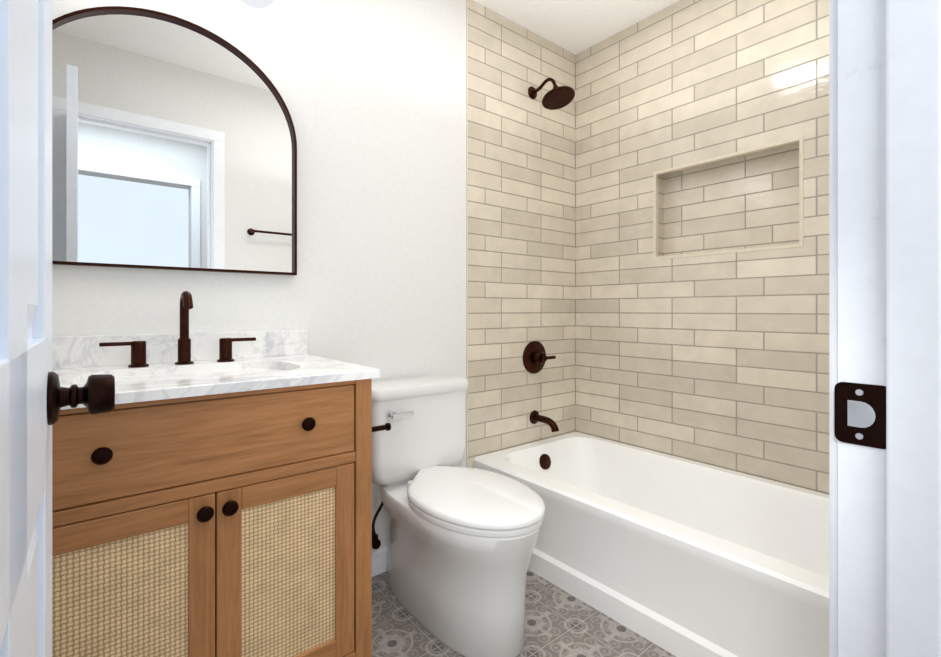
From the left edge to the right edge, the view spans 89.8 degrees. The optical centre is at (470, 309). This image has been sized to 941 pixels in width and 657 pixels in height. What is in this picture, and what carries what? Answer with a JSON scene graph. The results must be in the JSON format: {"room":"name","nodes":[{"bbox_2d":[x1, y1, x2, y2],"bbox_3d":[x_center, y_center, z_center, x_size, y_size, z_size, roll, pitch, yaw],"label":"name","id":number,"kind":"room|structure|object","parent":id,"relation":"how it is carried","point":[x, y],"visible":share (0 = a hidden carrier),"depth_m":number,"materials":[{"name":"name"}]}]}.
{"room":"bathroom","nodes":[
{"label":"bathroom","id":0,"kind":"room"},
{"bbox_2d":[52,0,574,552],"bbox_3d":[-0.344,-0.190,1.939,2.680,2.440,0.120,0,0,-39],"label":"wall","id":1,"kind":"structure","parent":0,"point":[372,92],"depth_m":1.94,"materials":[{"name":"paint"}]},
{"bbox_2d":[52,6,296,274],"bbox_3d":[-0.880,-0.495,1.409,0.710,0.750,0.024,0,0,-39],"label":"mirror","id":2,"kind":"object","parent":1,"relation":"attached to","point":[174,143],"visible":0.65,"depth_m":1.39,"materials":[{"name":"brown metal"}]},
{"bbox_2d":[241,0,273,8],"bbox_3d":[-0.820,-1.069,1.354,0.540,0.263,0.186,0,0,-39],"label":"sconce","id":3,"kind":"object","parent":1,"relation":"attached to","point":[258,4],"visible":1,"depth_m":1.45,"materials":[{"name":"white glass"}]},
{"bbox_2d":[372,547,387,576],"bbox_3d":[-0.282,0.985,1.904,0.753,0.090,0.012,0,0,-39],"label":"baseboard","id":4,"kind":"structure","parent":1,"relation":"attached to","point":[379,561],"depth_m":1.84,"materials":[{"name":"paint"}]},
{"bbox_2d":[466,0,467,466],"bbox_3d":[-0.016,-0.190,2.125,0.006,2.440,0.004,0,0,-39],"label":"trim","id":5,"kind":"structure","parent":1,"relation":"attached to","point":[467,230],"depth_m":2.12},
{"bbox_2d":[523,341,555,373],"bbox_3d":[0.346,0.240,2.376,0.168,0.166,0.078,0,0,-39],"label":"shower valve","id":6,"kind":"object","parent":1,"relation":"attached to","point":[535,358],"visible":1,"depth_m":2.37,"materials":[{"name":"brown metal"}]},
{"bbox_2d":[530,410,558,431],"bbox_3d":[0.372,0.553,2.342,0.068,0.084,0.164,0,0,-39],"label":"tub spout","id":7,"kind":"object","parent":1,"relation":"attached to","point":[535,417],"visible":1,"depth_m":2.34,"materials":[{"name":"brown metal"}]},
{"bbox_2d":[528,77,574,109],"bbox_3d":[0.389,-1.060,2.297,0.160,0.150,0.254,0,0,-39],"label":"shower head","id":8,"kind":"object","parent":1,"relation":"attached to","point":[556,97],"visible":1,"depth_m":2.27},
{"bbox_2d":[372,569,675,656],"bbox_3d":[0.175,1.080,1.298,2.680,0.100,1.770,0,0,-39],"label":"floor","id":9,"kind":"structure","parent":0,"point":[559,622],"depth_m":1.51,"materials":[{"name":"tile"}]},
{"bbox_2d":[52,291,390,656],"bbox_3d":[-0.638,0.488,1.264,0.931,1.084,0.553,0,0,-39],"label":"bathroom vanity","id":10,"kind":"object","parent":9,"relation":"on","point":[211,494],"visible":0.94,"depth_m":1.05,"materials":[{"name":"brown wood"}]},
{"bbox_2d":[372,374,544,656],"bbox_3d":[-0.068,0.650,1.611,0.430,0.760,0.734,0,0,-39],"label":"toilet","id":11,"kind":"object","parent":9,"relation":"on","point":[462,541],"visible":0.98,"depth_m":1.49,"materials":[{"name":"white ceramic"}]},
{"bbox_2d":[473,432,828,656],"bbox_3d":[0.775,0.850,1.783,0.732,0.360,1.524,0,0,-39],"label":"bathtub","id":12,"kind":"object","parent":9,"relation":"on","point":[677,556],"visible":0.77,"depth_m":1.65,"materials":[{"name":"ceramic"}]},
{"bbox_2d":[473,0,678,54],"bbox_3d":[0.659,-1.460,0.049,3.500,0.100,4.320,0,0,-39],"label":"ceiling","id":13,"kind":"structure","parent":0,"point":[575,27],"depth_m":2.27,"materials":[{"name":"paint"}]},
{"bbox_2d":[575,0,828,494],"bbox_3d":[1.139,-0.190,2.078,0.200,2.440,1.770,0,0,-39],"label":"wall","id":14,"kind":"structure","parent":0,"point":[720,360],"depth_m":2.07,"materials":[{"name":"tile"}]},
{"bbox_2d":[653,136,803,259],"bbox_3d":[1.070,-0.448,2.019,0.022,0.417,0.607,0,0,-39],"label":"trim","id":15,"kind":"structure","parent":14,"relation":"attached to","point":[800,139],"depth_m":1.95,"materials":[{"name":"tile"}]},
{"bbox_3d":[0.617,-0.190,0.594,2.480,2.440,0.120,0,0,-39],"label":"wall","id":16,"kind":"structure","parent":0,"visible":0},
{"bbox_2d":[0,0,114,656],"bbox_3d":[-0.324,0.008,0.316,0.155,2.020,0.655,0,0,-39],"label":"door","id":17,"kind":"structure","parent":16,"relation":"in","point":[35,397],"depth_m":0.37,"materials":[{"name":"paint"}]},
{"bbox_2d":[829,0,940,656],"bbox_3d":[0.149,-0.024,0.214,0.785,2.107,0.140,0,0,-39],"label":"door frame","id":18,"kind":"structure","parent":16,"relation":"attached to","point":[889,293],"depth_m":0.44,"materials":[{"name":"paint"}]}
]}

